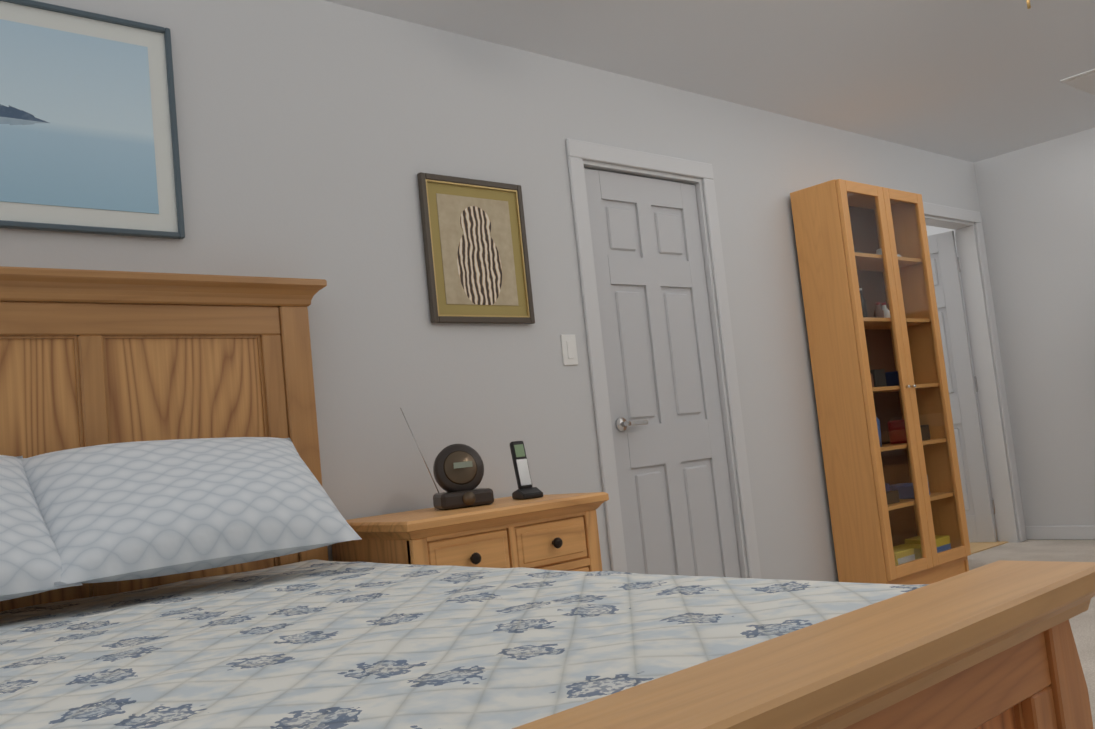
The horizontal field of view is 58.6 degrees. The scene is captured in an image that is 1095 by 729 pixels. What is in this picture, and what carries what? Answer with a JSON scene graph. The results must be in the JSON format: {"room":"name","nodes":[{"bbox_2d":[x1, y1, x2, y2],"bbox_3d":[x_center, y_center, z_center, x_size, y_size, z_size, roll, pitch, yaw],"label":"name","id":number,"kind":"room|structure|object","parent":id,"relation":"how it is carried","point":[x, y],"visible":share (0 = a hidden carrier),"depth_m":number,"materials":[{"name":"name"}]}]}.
{"room":"bedroom","nodes":[
{"label":"bedroom","id":0,"kind":"room"},
{"bbox_2d":[0,0,1027,581],"bbox_3d":[-0.176,-0.012,3.628,8.340,2.440,0.152,-2,-6,-41],"label":"wall","id":1,"kind":"structure","parent":0,"point":[316,138],"depth_m":3.58,"materials":[{"name":"grey paint"}]},
{"bbox_2d":[0,0,184,238],"bbox_3d":[-1.437,-0.666,2.541,0.940,0.630,0.022,-2,-6,-41],"label":"framed picture","id":2,"kind":"object","parent":1,"relation":"attached to","point":[89,143],"visible":1,"depth_m":2.69,"materials":[{"name":"blue paper"}]},
{"bbox_2d":[417,172,534,323],"bbox_3d":[-0.251,-0.411,3.533,0.460,0.530,0.022,-2,-6,-41],"label":"framed picture","id":3,"kind":"object","parent":1,"relation":"attached to","point":[476,252],"visible":1,"depth_m":3.52},
{"bbox_2d":[435,193,518,305],"bbox_3d":[-0.251,-0.411,3.533,0.326,0.396,0.002,-2,-6,-41],"label":"art","id":4,"kind":"object","parent":3,"relation":"attached to","point":[477,258],"depth_m":3.53},
{"bbox_2d":[561,335,577,364],"bbox_3d":[0.086,-0.057,3.778,0.075,0.120,0.009,-2,-6,-41],"label":"rocker light switch","id":5,"kind":"object","parent":1,"relation":"attached to","point":[569,349],"visible":1,"depth_m":3.77,"materials":[{"name":"white plastic"}]},
{"bbox_2d":[584,168,740,577],"bbox_3d":[0.500,0.179,4.161,0.734,2.000,0.135,-2,-6,-41],"label":"closet door","id":6,"kind":"structure","parent":1,"relation":"in","point":[676,505],"depth_m":4.15,"materials":[{"name":"grey wood"}]},
{"bbox_2d":[927,231,996,541],"bbox_3d":[2.486,0.170,6.452,0.684,2.000,0.135,-10,-7,42],"label":"bathroom door","id":7,"kind":"structure","parent":1,"relation":"in","point":[963,390],"depth_m":6.27,"materials":[{"name":"grey wood"}]},
{"bbox_2d":[324,0,1094,162],"bbox_3d":[1.981,-1.477,4.082,12.240,0.100,7.200,-2,-6,-41],"label":"ceiling","id":8,"kind":"structure","parent":0,"point":[973,81],"depth_m":4.20,"materials":[{"name":"grey paint"}]},
{"bbox_2d":[1026,0,1030,8],"bbox_3d":[1.079,-1.155,2.382,1.276,0.640,1.268,-2,-6,-41],"label":"ceiling fan","id":9,"kind":"object","parent":8,"relation":"hanging from","point":[1028,4],"visible":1,"depth_m":2.31,"materials":[{"name":"gold metal"}]},
{"bbox_2d":[1060,69,1094,95],"bbox_3d":[2.932,-1.445,4.948,0.670,0.011,0.380,-2,-6,-41],"label":"ceiling vent","id":10,"kind":"object","parent":8,"relation":"in","point":[1084,81],"visible":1,"depth_m":4.89,"materials":[{"name":"white metal"}]},
{"bbox_2d":[926,225,993,514],"bbox_3d":[2.495,0.048,7.574,0.120,2.440,2.300,-2,-6,-41],"label":"wall","id":11,"kind":"structure","parent":0,"point":[932,230],"depth_m":7.02,"materials":[{"name":"grey paint"}]},
{"bbox_2d":[969,533,1007,553],"bbox_3d":[1.889,1.265,6.711,1.980,0.006,2.240,-2,-6,-41],"label":"wood floor","id":12,"kind":"structure","parent":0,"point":[975,547],"depth_m":6.04,"materials":[{"name":"beige wood"}]},
{"bbox_2d":[968,540,1094,728],"bbox_3d":[2.240,1.041,3.868,12.240,0.100,7.200,-2,-6,-41],"label":"floor","id":13,"kind":"structure","parent":0,"point":[1082,625],"depth_m":5.39,"materials":[{"name":"carpet"}]},
{"bbox_2d":[332,492,608,571],"bbox_3d":[-0.211,0.804,3.012,0.760,0.725,0.480,-2,-6,-41],"label":"nightstand","id":14,"kind":"object","parent":13,"relation":"on","point":[554,532],"visible":0.27,"depth_m":2.87,"materials":[{"name":"brown wood"}]},
{"bbox_2d":[400,407,493,509],"bbox_3d":[-0.313,0.284,3.056,0.246,0.330,0.126,-4,-5,-21],"label":"radio","id":15,"kind":"object","parent":14,"relation":"on","point":[458,470],"visible":1,"depth_m":3.05,"materials":[{"name":"grey plastic"}]},
{"bbox_2d":[510,441,542,498],"bbox_3d":[-0.076,0.343,3.195,0.072,0.189,0.106,-3,-5,-26],"label":"phone","id":16,"kind":"object","parent":14,"relation":"on","point":[525,490],"visible":0.98,"depth_m":3.19,"materials":[{"name":"black plastic"}]},
{"bbox_2d":[0,266,1094,728],"bbox_3d":[-0.598,0.357,1.612,1.678,1.455,2.230,-2,-6,-41],"label":"bed","id":17,"kind":"object","parent":13,"relation":"on","point":[174,524],"visible":1,"depth_m":1.60,"materials":[{"name":"brown wood"}]},
{"bbox_2d":[0,454,82,659],"bbox_3d":[-1.373,0.347,1.956,0.700,0.208,0.480,-1,31,-43],"label":"pillow","id":18,"kind":"object","parent":17,"relation":"on","point":[41,543],"depth_m":2.07,"materials":[{"name":"white fabric"}]},
{"bbox_2d":[12,436,362,586],"bbox_3d":[-0.871,0.332,2.384,0.700,0.193,0.480,-2,30,-38],"label":"pillow","id":19,"kind":"object","parent":17,"relation":"on","point":[123,511],"depth_m":2.26,"materials":[{"name":"white fabric"}]},
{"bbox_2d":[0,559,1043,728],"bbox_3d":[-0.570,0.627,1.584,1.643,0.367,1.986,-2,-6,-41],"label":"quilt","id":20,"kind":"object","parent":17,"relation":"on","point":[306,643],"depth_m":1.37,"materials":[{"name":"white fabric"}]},
{"bbox_2d":[790,179,970,584],"bbox_3d":[1.710,0.117,4.941,0.800,2.020,0.298,-2,-6,-41],"label":"bookcase","id":21,"kind":"object","parent":13,"relation":"on","point":[893,478],"visible":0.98,"depth_m":4.80,"materials":[{"name":"brown wood"}]},
{"bbox_2d":[972,128,1094,539],"bbox_3d":[4.221,-0.364,4.808,0.196,2.440,3.870,-2,-6,-41],"label":"wall","id":22,"kind":"structure","parent":0,"point":[1037,202],"depth_m":6.03,"materials":[{"name":"grey paint"}]}
]}

